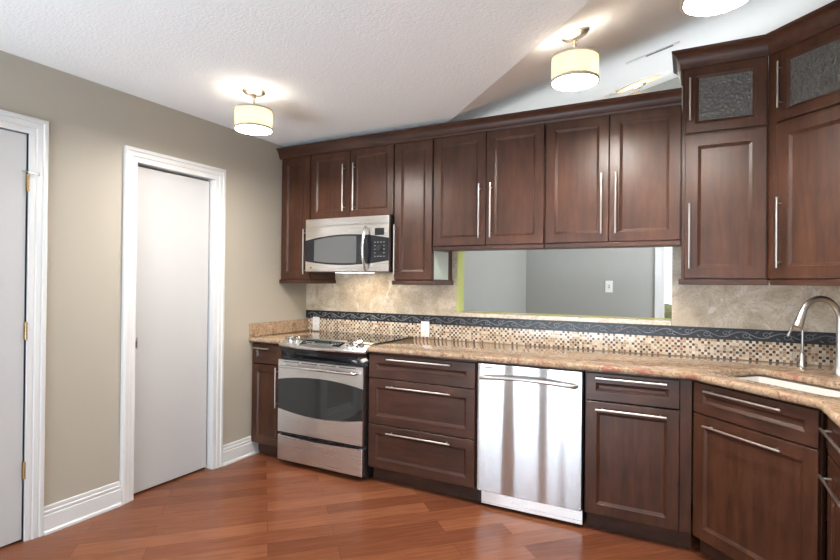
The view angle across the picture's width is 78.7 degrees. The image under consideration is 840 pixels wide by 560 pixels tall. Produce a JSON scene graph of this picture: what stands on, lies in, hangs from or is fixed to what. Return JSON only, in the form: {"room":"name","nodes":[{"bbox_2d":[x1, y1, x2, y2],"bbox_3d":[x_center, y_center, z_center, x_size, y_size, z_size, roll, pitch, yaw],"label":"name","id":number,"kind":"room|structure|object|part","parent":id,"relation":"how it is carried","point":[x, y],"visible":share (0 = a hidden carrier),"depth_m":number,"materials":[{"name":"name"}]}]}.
{"room":"kitchen","nodes":[
{"label":"kitchen","id":0,"kind":"room"},
{"bbox_2d":[0,50,306,540],"bbox_3d":[-2.292,0.100,2.251,0.120,2.472,5.520,0,0,28],"label":"wall","id":1,"kind":"structure","parent":0,"point":[91,123],"depth_m":2.98,"materials":[{"name":"beige paint"}]},
{"bbox_2d":[0,129,39,546],"bbox_3d":[-2.190,0.287,2.314,0.087,2.075,0.799,0,0,28],"label":"door","id":2,"kind":"structure","parent":1,"relation":"in","point":[14,180],"depth_m":2.58,"materials":[{"name":"grey paint"}]},
{"bbox_3d":[-2.223,0.287,2.305,0.038,2.075,0.753,0,0,28],"label":"panel","id":3,"kind":"part","parent":2,"relation":"part of","materials":[{"name":"grey paint"}]},
{"bbox_2d":[0,109,48,541],"bbox_3d":[-2.235,0.249,2.313,0.124,2.176,0.929,0,0,28],"label":"door frame","id":4,"kind":"structure","parent":1,"relation":"attached to","point":[37,130],"depth_m":2.65,"materials":[{"name":"white paint"}]},
{"bbox_2d":[43,481,121,535],"bbox_3d":[-1.884,1.271,2.878,0.030,0.143,0.413,0,0,28],"label":"baseboard","id":5,"kind":"structure","parent":1,"relation":"attached to","point":[70,511],"depth_m":2.86,"materials":[{"name":"white paint"}]},
{"bbox_2d":[134,167,208,492],"bbox_3d":[-1.667,0.313,3.425,0.040,2.041,0.569,0,0,28],"label":"door","id":6,"kind":"structure","parent":1,"relation":"in","point":[172,209],"depth_m":3.41,"materials":[{"name":"grey paint"}]},
{"bbox_2d":[119,145,225,504],"bbox_3d":[-1.649,0.272,3.422,0.124,2.152,0.749,0,0,28],"label":"door frame","id":7,"kind":"structure","parent":1,"relation":"attached to","point":[134,157],"depth_m":3.35,"materials":[{"name":"white paint"}]},
{"bbox_2d":[223,436,258,465],"bbox_3d":[-1.355,1.281,3.877,0.030,0.143,0.347,0,0,28],"label":"baseboard","id":8,"kind":"structure","parent":1,"relation":"attached to","point":[240,449],"depth_m":3.86,"materials":[{"name":"white paint"}]},
{"bbox_2d":[0,452,713,559],"bbox_3d":[0.002,1.383,2.088,4.345,0.050,7.600,0,0,28],"label":"floor","id":9,"kind":"structure","parent":0,"point":[259,506],"depth_m":2.82,"materials":[{"name":"brown wood"}]},
{"bbox_2d":[251,342,282,455],"bbox_3d":[-1.035,0.919,4.167,0.315,0.876,0.670,0,0,28],"label":"base cabinet","id":10,"kind":"object","parent":9,"relation":"on","point":[265,356],"visible":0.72,"depth_m":3.92,"materials":[{"name":"brown wood"}]},
{"bbox_3d":[-1.163,0.566,3.910,0.299,0.146,0.020,0,0,28],"label":"drawer","id":11,"kind":"part","parent":10,"relation":"part of","materials":[{"name":"brown wood"}]},
{"bbox_3d":[-1.074,0.805,3.829,0.011,0.300,0.035,0,0,28],"label":"handle","id":12,"kind":"part","parent":10,"relation":"part of","materials":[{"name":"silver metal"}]},
{"bbox_2d":[249,330,325,343],"bbox_3d":[-1.024,0.462,4.180,0.320,0.036,0.676,0,0,28],"label":"countertop","id":13,"kind":"structure","parent":10,"relation":"on","point":[273,338],"depth_m":4.00,"materials":[{"name":"beige stone"}]},
{"bbox_2d":[249,319,307,336],"bbox_3d":[-1.157,0.391,4.248,0.020,0.102,0.662,0,0,28],"label":"side splash","id":14,"kind":"object","parent":13,"relation":"on","point":[276,327],"visible":1,"depth_m":4.20,"materials":[{"name":"beige stone"}]},
{"bbox_2d":[277,331,412,477],"bbox_3d":[-0.568,0.887,3.880,0.768,0.948,0.748,0,0,28],"label":"range","id":15,"kind":"object","parent":9,"relation":"on","point":[323,378],"visible":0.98,"depth_m":3.59,"materials":[{"name":"silver metal"}]},
{"bbox_3d":[-0.957,0.433,3.793,0.062,0.049,0.061,0,0,28],"label":"knob","id":16,"kind":"part","parent":15,"relation":"part of","materials":[{"name":"silver metal"}]},
{"bbox_3d":[-0.898,0.433,3.754,0.062,0.047,0.061,0,0,28],"label":"knob","id":17,"kind":"part","parent":15,"relation":"part of","materials":[{"name":"silver metal"}]},
{"bbox_3d":[-0.726,0.627,3.579,0.692,0.027,0.063,0,0,28],"label":"handle","id":18,"kind":"part","parent":15,"relation":"part of","materials":[{"name":"silver metal"}]},
{"bbox_3d":[-0.709,1.226,3.618,0.750,0.184,0.042,0,0,28],"label":"storage drawer","id":19,"kind":"part","parent":15,"relation":"part of","materials":[{"name":"silver metal"}]},
{"bbox_3d":[-0.705,0.850,3.621,0.750,0.527,0.040,0,0,28],"label":"oven door","id":20,"kind":"part","parent":15,"relation":"part of","materials":[{"name":"silver metal"}]},
{"bbox_3d":[-0.689,0.461,3.646,0.768,0.058,0.188,0,0,28],"label":"control panel","id":21,"kind":"part","parent":15,"relation":"part of","materials":[{"name":"silver metal"}]},
{"bbox_2d":[285,331,412,344],"bbox_3d":[-0.531,0.443,3.942,0.766,0.008,0.613,0,0,28],"label":"cooktop","id":22,"kind":"object","parent":15,"relation":"in","point":[330,337],"depth_m":3.88,"materials":[{"name":"black ceramic"}]},
{"bbox_3d":[-0.478,0.436,3.532,0.062,0.047,0.061,0,0,28],"label":"knob","id":23,"kind":"part","parent":15,"relation":"part of","materials":[{"name":"silver metal"}]},
{"bbox_3d":[-0.409,0.438,3.504,0.062,0.049,0.061,0,0,28],"label":"knob","id":24,"kind":"part","parent":15,"relation":"part of","materials":[{"name":"silver metal"}]},
{"bbox_2d":[368,352,479,500],"bbox_3d":[0.131,0.928,3.550,0.776,0.876,0.670,0,0,28],"label":"base cabinet","id":25,"kind":"object","parent":9,"relation":"on","point":[422,430],"visible":0.88,"depth_m":3.27,"materials":[{"name":"brown wood"}]},
{"bbox_3d":[-0.018,1.012,3.268,0.460,0.011,0.035,0,0,28],"label":"handle","id":26,"kind":"part","parent":25,"relation":"part of","materials":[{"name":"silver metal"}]},
{"bbox_3d":[-0.015,0.706,3.270,0.460,0.011,0.035,0,0,28],"label":"handle","id":27,"kind":"part","parent":25,"relation":"part of","materials":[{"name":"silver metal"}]},
{"bbox_3d":[-0.013,0.526,3.271,0.460,0.011,0.035,0,0,28],"label":"handle","id":28,"kind":"part","parent":25,"relation":"part of","materials":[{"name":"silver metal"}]},
{"bbox_3d":[-0.006,1.116,3.292,0.768,0.287,0.020,0,0,28],"label":"drawer","id":29,"kind":"part","parent":25,"relation":"part of","materials":[{"name":"brown wood"}]},
{"bbox_3d":[-0.003,0.815,3.294,0.768,0.302,0.020,0,0,28],"label":"drawer","id":30,"kind":"part","parent":25,"relation":"part of","materials":[{"name":"brown wood"}]},
{"bbox_3d":[-0.001,0.580,3.295,0.768,0.156,0.020,0,0,28],"label":"drawer","id":31,"kind":"part","parent":25,"relation":"part of","materials":[{"name":"brown wood"}]},
{"bbox_2d":[477,361,585,524],"bbox_3d":[0.743,0.925,3.190,0.618,0.852,0.666,0,0,28],"label":"dishwasher","id":32,"kind":"object","parent":9,"relation":"on","point":[531,419],"visible":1,"depth_m":2.94,"materials":[{"name":"silver metal"}]},
{"bbox_3d":[0.603,0.577,2.928,0.572,0.041,0.066,0,0,28],"label":"handle","id":33,"kind":"part","parent":32,"relation":"part of","materials":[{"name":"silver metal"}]},
{"bbox_3d":[0.636,1.309,2.965,0.592,0.076,0.016,0,0,28],"label":"kick plate","id":34,"kind":"part","parent":32,"relation":"part of","materials":[{"name":"silver metal"}]},
{"bbox_2d":[585,371,691,547],"bbox_3d":[1.268,0.937,2.948,0.516,0.876,0.670,0,0,28],"label":"base cabinet","id":35,"kind":"object","parent":9,"relation":"on","point":[638,427],"visible":0.94,"depth_m":2.68,"materials":[{"name":"brown wood"}]},
{"bbox_3d":[1.100,0.529,2.681,0.345,0.011,0.035,0,0,28],"label":"handle","id":36,"kind":"part","parent":35,"relation":"part of","materials":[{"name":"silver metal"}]},
{"bbox_3d":[1.099,0.696,2.681,0.345,0.011,0.035,0,0,28],"label":"handle","id":37,"kind":"part","parent":35,"relation":"part of","materials":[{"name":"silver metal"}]},
{"bbox_3d":[1.111,0.965,2.703,0.456,0.608,0.020,0,0,28],"label":"door","id":38,"kind":"part","parent":35,"relation":"part of","materials":[{"name":"brown wood"}]},
{"bbox_3d":[1.115,0.580,2.704,0.456,0.146,0.020,0,0,28],"label":"drawer","id":39,"kind":"part","parent":35,"relation":"part of","materials":[{"name":"brown wood"}]},
{"bbox_2d":[693,381,826,559],"bbox_3d":[1.792,0.940,2.389,0.918,0.876,0.951,0,0,25],"label":"base cabinet","id":40,"kind":"object","parent":9,"relation":"on","point":[759,493],"visible":0.96,"depth_m":2.23,"materials":[{"name":"brown wood"}]},
{"bbox_3d":[1.430,0.536,2.285,0.035,0.011,0.385,1,0,-17],"label":"handle","id":41,"kind":"part","parent":40,"relation":"part of","materials":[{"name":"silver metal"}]},
{"bbox_3d":[1.427,0.704,2.287,0.035,0.011,0.385,1,0,-17],"label":"handle","id":42,"kind":"part","parent":40,"relation":"part of","materials":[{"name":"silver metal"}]},
{"bbox_3d":[1.462,0.580,2.273,0.020,0.148,0.599,1,0,-17],"label":"drawer","id":43,"kind":"part","parent":40,"relation":"part of","materials":[{"name":"brown wood"}]},
{"bbox_2d":[818,417,839,559],"bbox_3d":[1.624,0.934,1.474,0.656,0.876,0.760,0,0,28],"label":"base cabinet","id":44,"kind":"object","parent":9,"relation":"on","point":[833,437],"visible":0.94,"depth_m":1.87,"materials":[{"name":"brown wood"}]},
{"bbox_2d":[367,338,839,427],"bbox_3d":[0.861,0.473,2.507,3.030,0.036,1.870,0,0,28],"label":"countertop","id":45,"kind":"structure","parent":44,"relation":"on","point":[721,372],"depth_m":2.83,"materials":[{"name":"beige stone"}]},
{"bbox_2d":[736,376,839,448],"bbox_3d":[1.708,0.595,2.356,0.378,0.188,0.628,1,0,-17],"label":"sink","id":46,"kind":"object","parent":45,"relation":"in","point":[762,379],"visible":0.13,"depth_m":2.50,"materials":[{"name":"white ceramic"}]},
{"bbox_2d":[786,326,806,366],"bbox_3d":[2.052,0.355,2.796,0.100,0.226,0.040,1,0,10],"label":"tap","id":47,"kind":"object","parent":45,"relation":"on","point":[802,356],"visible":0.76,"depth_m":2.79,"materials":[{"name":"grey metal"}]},
{"bbox_3d":[2.049,0.320,2.794,0.079,0.156,0.013,1,0,6],"label":"spout","id":48,"kind":"part","parent":47,"relation":"part of","materials":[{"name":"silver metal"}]},
{"bbox_3d":[2.055,0.419,2.793,0.054,0.053,0.016,1,0,6],"label":"lever","id":49,"kind":"part","parent":47,"relation":"part of","materials":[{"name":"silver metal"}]},
{"bbox_2d":[792,296,839,375],"bbox_3d":[1.954,0.271,2.502,0.288,0.389,0.113,1,0,6],"label":"faucet","id":50,"kind":"object","parent":45,"relation":"on","point":[799,321],"visible":1,"depth_m":2.50,"materials":[{"name":"grey metal"}]},
{"bbox_3d":[1.440,0.557,1.784,0.035,0.011,0.300,0,0,28],"label":"handle","id":51,"kind":"part","parent":44,"relation":"part of","materials":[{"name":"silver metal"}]},
{"bbox_3d":[1.438,0.732,1.783,0.035,0.011,0.300,0,0,28],"label":"handle","id":52,"kind":"part","parent":44,"relation":"part of","materials":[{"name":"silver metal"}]},
{"bbox_3d":[1.460,0.964,1.769,0.020,0.608,0.366,0,0,28],"label":"door","id":53,"kind":"part","parent":44,"relation":"part of","materials":[{"name":"brown wood"}]},
{"bbox_3d":[1.464,0.578,1.771,0.020,0.148,0.366,0,0,28],"label":"drawer","id":54,"kind":"part","parent":44,"relation":"part of","materials":[{"name":"brown wood"}]},
{"bbox_2d":[0,0,833,146],"bbox_3d":[0.034,-1.767,2.102,4.345,1.308,7.600,0,0,28],"label":"ceiling","id":55,"kind":"structure","parent":0,"point":[327,70],"depth_m":2.60,"materials":[{"name":"white paint"}]},
{"bbox_2d":[234,87,272,135],"bbox_3d":[-0.984,-1.003,3.036,0.220,0.232,0.220,0,0,28],"label":"ceiling light","id":56,"kind":"object","parent":55,"relation":"attached to","point":[250,119],"visible":1,"depth_m":2.97,"materials":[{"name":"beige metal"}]},
{"bbox_2d":[235,125,270,133],"bbox_3d":[-0.986,-0.893,3.035,0.202,0.005,0.202,0,0,28],"label":"diffuser","id":57,"kind":"object","parent":56,"relation":"attached to","point":[245,129],"depth_m":3.03,"materials":[{"name":"white glass"}]},
{"bbox_3d":[-0.985,-0.948,3.036,0.214,0.113,0.214,0,0,28],"label":"lamp shade","id":58,"kind":"part","parent":56,"relation":"part of","materials":[{"name":"beige fabric"}]},
{"bbox_2d":[551,27,599,91],"bbox_3d":[0.730,-1.056,2.416,0.220,0.254,0.220,0,0,28],"label":"ceiling light","id":59,"kind":"object","parent":55,"relation":"attached to","point":[575,68],"visible":1,"depth_m":2.35,"materials":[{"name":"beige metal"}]},
{"bbox_3d":[0.730,-0.991,2.416,0.214,0.113,0.214,0,0,28],"label":"lamp shade","id":60,"kind":"part","parent":59,"relation":"part of","materials":[{"name":"beige fabric"}]},
{"bbox_2d":[553,74,596,89],"bbox_3d":[0.729,-0.936,2.416,0.202,0.005,0.202,0,0,28],"label":"diffuser","id":61,"kind":"object","parent":59,"relation":"attached to","point":[560,81],"depth_m":2.41,"materials":[{"name":"white glass"}]},
{"bbox_2d":[616,74,661,95],"bbox_3d":[1.964,-1.680,4.610,0.381,0.296,0.381,0,0,28],"label":"ceiling light","id":62,"kind":"object","parent":55,"relation":"attached to","point":[638,84],"visible":0.33,"depth_m":4.55,"materials":[{"name":"beige paint"}]},
{"bbox_2d":[626,41,679,64],"bbox_3d":[1.559,-1.522,3.442,0.334,0.098,0.068,0,0,28],"label":"ceiling vent","id":63,"kind":"object","parent":55,"relation":"in","point":[676,43],"visible":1,"depth_m":3.43,"materials":[{"name":"white metal"}]},
{"bbox_2d":[681,0,749,16],"bbox_3d":[1.019,-1.084,1.755,0.220,0.254,0.220,0,0,28],"label":"ceiling light","id":64,"kind":"object","parent":55,"relation":"attached to","point":[695,8],"visible":1,"depth_m":1.80,"materials":[{"name":"white glass"}]},
{"bbox_2d":[464,250,525,312],"bbox_3d":[0.690,-0.126,4.861,0.100,3.008,1.880,0,0,28],"label":"wall","id":65,"kind":"structure","parent":0,"point":[494,281],"depth_m":4.79,"materials":[{"name":"grey paint"}]},
{"bbox_2d":[307,318,835,520],"bbox_3d":[0.846,0.163,3.644,4.125,2.422,0.120,0,0,28],"label":"wall","id":66,"kind":"structure","parent":0,"point":[693,411],"depth_m":3.13,"materials":[{"name":"beige paint"}]},
{"bbox_2d":[279,156,335,283],"bbox_3d":[-0.944,-0.488,4.306,0.325,1.034,0.376,0,0,28],"label":"upper cabinet","id":67,"kind":"object","parent":66,"relation":"attached to","point":[296,172],"visible":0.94,"depth_m":4.18,"materials":[{"name":"brown wood"}]},
{"bbox_3d":[-1.011,-0.506,4.181,0.296,0.994,0.020,0,0,28],"label":"door","id":68,"kind":"part","parent":67,"relation":"part of","materials":[{"name":"brown wood"}]},
{"bbox_3d":[-0.929,-0.227,4.103,0.011,0.360,0.035,0,0,28],"label":"handle","id":69,"kind":"part","parent":67,"relation":"part of","materials":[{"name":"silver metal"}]},
{"bbox_3d":[-0.943,0.013,4.317,0.325,0.032,0.342,0,0,28],"label":"light rail","id":70,"kind":"part","parent":67,"relation":"part of","materials":[{"name":"brown wood"}]},
{"bbox_2d":[311,144,394,218],"bbox_3d":[-0.462,-0.739,4.054,0.776,0.526,0.376,0,0,28],"label":"upper cabinet","id":71,"kind":"object","parent":66,"relation":"attached to","point":[357,182],"visible":0.82,"depth_m":3.90,"materials":[{"name":"brown wood"}]},
{"bbox_3d":[-0.701,-0.741,4.019,0.379,0.518,0.020,0,0,28],"label":"door","id":72,"kind":"part","parent":71,"relation":"part of","materials":[{"name":"brown wood"}]},
{"bbox_3d":[-0.589,-0.707,3.928,0.011,0.360,0.035,0,0,28],"label":"handle","id":73,"kind":"part","parent":71,"relation":"part of","materials":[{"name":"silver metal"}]},
{"bbox_2d":[305,215,394,272],"bbox_3d":[-0.489,-0.264,4.015,0.768,0.417,0.454,0,0,28],"label":"microwave","id":74,"kind":"object","parent":71,"relation":"attached to","point":[362,244],"visible":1,"depth_m":3.85,"materials":[{"name":"silver metal"}]},
{"bbox_3d":[-0.632,-0.240,3.924,0.600,0.349,0.028,0,0,28],"label":"door","id":75,"kind":"part","parent":74,"relation":"part of","materials":[{"name":"silver metal"}]},
{"bbox_3d":[-0.408,-0.232,3.753,0.025,0.333,0.068,0,0,28],"label":"handle","id":76,"kind":"part","parent":74,"relation":"part of","materials":[{"name":"silver metal"}]},
{"bbox_3d":[-0.292,-0.238,3.744,0.166,0.349,0.028,0,0,28],"label":"control panel","id":77,"kind":"part","parent":74,"relation":"part of","materials":[{"name":"silver metal"}]},
{"bbox_3d":[-0.503,-0.707,3.883,0.011,0.360,0.035,0,0,28],"label":"handle","id":78,"kind":"part","parent":71,"relation":"part of","materials":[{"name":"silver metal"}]},
{"bbox_3d":[-0.360,-0.739,3.838,0.385,0.518,0.020,0,0,28],"label":"door","id":79,"kind":"part","parent":71,"relation":"part of","materials":[{"name":"brown wood"}]},
{"bbox_2d":[392,139,452,284],"bbox_3d":[0.022,-0.481,3.795,0.339,1.034,0.376,0,0,28],"label":"upper cabinet","id":80,"kind":"object","parent":66,"relation":"attached to","point":[415,262],"visible":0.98,"depth_m":3.67,"materials":[{"name":"brown wood"}]},
{"bbox_3d":[-0.183,-0.221,3.708,0.011,0.360,0.035,0,0,28],"label":"handle","id":81,"kind":"part","parent":80,"relation":"part of","materials":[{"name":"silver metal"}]},
{"bbox_3d":[-0.047,-0.498,3.670,0.305,0.994,0.020,0,0,28],"label":"door","id":82,"kind":"part","parent":80,"relation":"part of","materials":[{"name":"brown wood"}]},
{"bbox_3d":[0.024,0.021,3.805,0.339,0.032,0.342,0,0,28],"label":"light rail","id":83,"kind":"part","parent":80,"relation":"part of","materials":[{"name":"brown wood"}]},
{"bbox_3d":[0.154,-0.104,3.716,0.004,0.202,0.235,0,0,28],"label":"panel","id":84,"kind":"part","parent":80,"relation":"part of","materials":[{"name":"grey"}]},
{"bbox_2d":[456,251,463,311],"bbox_3d":[0.309,0.007,3.926,0.006,0.475,0.126,0,0,28],"label":"strip","id":85,"kind":"object","parent":66,"relation":"attached to","point":[460,254],"depth_m":3.92,"materials":[{"name":"yellow"}]},
{"bbox_2d":[433,124,547,251],"bbox_3d":[0.508,-0.597,3.539,0.780,0.794,0.376,0,0,28],"label":"upper cabinet","id":86,"kind":"object","parent":66,"relation":"attached to","point":[490,186],"visible":0.94,"depth_m":3.38,"materials":[{"name":"brown wood"}]},
{"bbox_3d":[0.271,-0.614,3.504,0.384,0.758,0.020,0,0,28],"label":"door","id":87,"kind":"part","parent":86,"relation":"part of","materials":[{"name":"brown wood"}]},
{"bbox_2d":[276,87,681,159],"bbox_3d":[0.143,-1.029,3.535,2.964,0.082,0.050,0,0,28],"label":"crown molding","id":88,"kind":"structure","parent":86,"relation":"attached to","point":[670,97],"depth_m":3.33,"materials":[{"name":"brown wood"}]},
{"bbox_3d":[0.392,-0.460,3.406,0.011,0.360,0.035,0,0,28],"label":"handle","id":89,"kind":"part","parent":86,"relation":"part of","materials":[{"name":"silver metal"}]},
{"bbox_3d":[0.461,-0.215,3.455,0.780,0.028,0.122,0,0,28],"label":"light rail","id":90,"kind":"part","parent":86,"relation":"part of","materials":[{"name":"brown wood"}]},
{"bbox_3d":[0.463,-0.459,3.369,0.011,0.360,0.035,0,0,28],"label":"handle","id":91,"kind":"part","parent":86,"relation":"part of","materials":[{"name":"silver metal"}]},
{"bbox_3d":[0.614,-0.611,3.322,0.384,0.758,0.020,0,0,28],"label":"door","id":92,"kind":"part","parent":86,"relation":"part of","materials":[{"name":"brown wood"}]},
{"bbox_2d":[456,312,671,325],"bbox_3d":[0.949,0.265,3.585,1.460,0.030,0.157,0,0,28],"label":"ledge","id":93,"kind":"object","parent":66,"relation":"attached to","point":[665,322],"visible":0.9,"depth_m":3.48,"materials":[{"name":"stone"}]},
{"bbox_2d":[463,311,671,319],"bbox_3d":[0.981,0.247,3.645,1.460,0.006,0.020,0,0,28],"label":"strip","id":94,"kind":"object","parent":93,"relation":"on","point":[463,311],"visible":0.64,"depth_m":3.59,"materials":[{"name":"yellow"}]},
{"bbox_2d":[306,247,839,365],"bbox_3d":[0.386,0.098,2.773,4.124,0.706,1.850,0,0,28],"label":"tile backsplash","id":95,"kind":"structure","parent":66,"relation":"attached to","point":[743,322],"depth_m":3.26,"materials":[{"name":"tile"}]},
{"bbox_2d":[313,317,318,330],"bbox_3d":[-0.910,0.382,4.485,0.072,0.120,0.007,0,0,28],"label":"wall outlet","id":96,"kind":"object","parent":95,"relation":"attached to","point":[315,319],"visible":1,"depth_m":4.48,"materials":[{"name":"white plastic"}]},
{"bbox_2d":[421,321,428,336],"bbox_3d":[0.040,0.381,3.982,0.072,0.120,0.007,0,0,28],"label":"wall outlet","id":97,"kind":"object","parent":95,"relation":"attached to","point":[424,324],"visible":1,"depth_m":3.98,"materials":[{"name":"white plastic"}]},
{"bbox_2d":[545,105,681,248],"bbox_3d":[1.194,-0.592,3.176,0.762,0.794,0.376,0,0,28],"label":"upper cabinet","id":98,"kind":"object","parent":66,"relation":"attached to","point":[615,180],"visible":0.99,"depth_m":3.02,"materials":[{"name":"brown wood"}]},
{"bbox_3d":[0.960,-0.608,3.139,0.375,0.758,0.020,0,0,28],"label":"door","id":99,"kind":"part","parent":98,"relation":"part of","materials":[{"name":"brown wood"}]},
{"bbox_3d":[1.077,-0.454,3.044,0.011,0.360,0.035,0,0,28],"label":"handle","id":100,"kind":"part","parent":98,"relation":"part of","materials":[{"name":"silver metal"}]},
{"bbox_3d":[1.146,-0.209,3.092,0.762,0.028,0.122,0,0,28],"label":"light rail","id":101,"kind":"part","parent":98,"relation":"part of","materials":[{"name":"brown wood"}]},
{"bbox_3d":[1.148,-0.454,3.006,0.011,0.360,0.035,0,0,28],"label":"handle","id":102,"kind":"part","parent":98,"relation":"part of","materials":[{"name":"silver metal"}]},
{"bbox_3d":[1.294,-0.606,2.962,0.375,0.758,0.020,0,0,28],"label":"door","id":103,"kind":"part","parent":98,"relation":"part of","materials":[{"name":"brown wood"}]},
{"bbox_2d":[679,56,768,284],"bbox_3d":[1.707,-0.582,2.904,0.419,1.218,0.376,0,0,28],"label":"upper cabinet","id":104,"kind":"object","parent":66,"relation":"attached to","point":[725,105],"visible":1,"depth_m":2.77,"materials":[{"name":"brown wood"}]},
{"bbox_3d":[1.484,-0.243,2.826,0.011,0.360,0.035,0,0,28],"label":"handle","id":105,"kind":"part","parent":104,"relation":"part of","materials":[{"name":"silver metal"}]},
{"bbox_3d":[1.492,-0.996,2.830,0.011,0.235,0.035,0,0,28],"label":"handle","id":106,"kind":"part","parent":104,"relation":"part of","materials":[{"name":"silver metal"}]},
{"bbox_3d":[1.709,0.013,2.915,0.419,0.030,0.340,0,0,28],"label":"light rail","id":107,"kind":"part","parent":104,"relation":"part of","materials":[{"name":"brown wood"}]},
{"bbox_3d":[1.646,-0.404,2.773,0.378,0.792,0.020,0,0,28],"label":"door","id":108,"kind":"part","parent":104,"relation":"part of","materials":[{"name":"brown wood"}]},
{"bbox_3d":[1.653,-0.994,2.778,0.254,0.237,0.004,0,0,28],"label":"glass pane","id":109,"kind":"part","parent":104,"relation":"part of","materials":[{"name":"grey glass"}]},
{"bbox_3d":[1.652,-0.994,2.776,0.378,0.361,0.020,0,0,28],"label":"glass door","id":110,"kind":"part","parent":104,"relation":"part of","materials":[{"name":"brown wood"}]},
{"bbox_2d":[672,0,839,85],"bbox_3d":[1.717,-1.220,2.263,0.518,0.095,1.725,1,0,-6],"label":"crown molding","id":111,"kind":"structure","parent":104,"relation":"attached to","point":[826,17],"depth_m":2.67,"materials":[{"name":"brown wood"}]},
{"bbox_2d":[767,25,839,285],"bbox_3d":[2.130,-0.582,2.468,0.744,1.224,0.728,0,0,27],"label":"upper cabinet","id":112,"kind":"object","parent":66,"relation":"attached to","point":[803,179],"visible":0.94,"depth_m":2.50,"materials":[{"name":"brown wood"}]},
{"bbox_3d":[1.818,-0.241,2.601,0.035,0.360,0.011,1,0,-17],"label":"handle","id":113,"kind":"part","parent":112,"relation":"part of","materials":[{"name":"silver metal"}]},
{"bbox_3d":[1.826,-0.993,2.605,0.035,0.235,0.011,1,0,-17],"label":"handle","id":114,"kind":"part","parent":112,"relation":"part of","materials":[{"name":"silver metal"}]},
{"bbox_3d":[1.954,0.013,2.413,0.122,0.030,0.555,1,0,-17],"label":"light rail","id":115,"kind":"part","parent":112,"relation":"part of","materials":[{"name":"brown wood"}]},
{"bbox_3d":[1.915,-0.403,2.386,0.020,0.792,0.525,1,0,-17],"label":"door","id":116,"kind":"part","parent":112,"relation":"part of","materials":[{"name":"brown wood"}]},
{"bbox_3d":[1.921,-0.993,2.388,0.020,0.361,0.525,1,0,-17],"label":"glass door","id":117,"kind":"part","parent":112,"relation":"part of","materials":[{"name":"brown wood"}]},
{"bbox_3d":[1.923,-0.993,2.389,0.004,0.237,0.401,1,0,-17],"label":"glass pane","id":118,"kind":"part","parent":112,"relation":"part of","materials":[{"name":"grey glass"}]},
{"bbox_2d":[526,56,768,317],"bbox_3d":[2.359,-0.440,5.101,2.822,3.671,0.100,0,0,28],"label":"wall","id":119,"kind":"structure","parent":0,"point":[558,281],"depth_m":5.33,"materials":[{"name":"grey paint"}]},
{"bbox_2d":[605,281,612,291],"bbox_3d":[1.936,0.067,5.254,0.072,0.120,0.016,0,0,28],"label":"light switch","id":120,"kind":"object","parent":119,"relation":"attached to","point":[608,284],"visible":1,"depth_m":5.25,"materials":[{"name":"white plastic"}]},
{"bbox_2d":[655,247,664,317],"bbox_3d":[2.797,0.124,4.830,1.060,1.774,0.100,0,0,28],"label":"window","id":121,"kind":"structure","parent":119,"relation":"in","point":[659,251],"depth_m":5.04,"materials":[{"name":"white paint"}]},
{"bbox_3d":[2.811,0.124,4.856,0.936,1.650,0.040,0,0,28],"label":"frame","id":122,"kind":"part","parent":121,"relation":"part of","materials":[{"name":"white paint"}]},
{"label":"outside","id":123,"kind":"structure","parent":0,"visible":0},
{"bbox_3d":[5.864,1.784,11.144,12.000,0.050,13.900,0,0,28],"label":"lawn","id":124,"kind":"structure","parent":123,"visible":0},
{"bbox_2d":[664,303,671,318],"bbox_3d":[4.577,1.021,6.136,4.000,1.404,1.030,0,0,28],"label":"hedge","id":125,"kind":"object","parent":124,"relation":"on","point":[667,307],"visible":0.02,"depth_m":6.47,"materials":[{"name":"green plant"}]}
]}

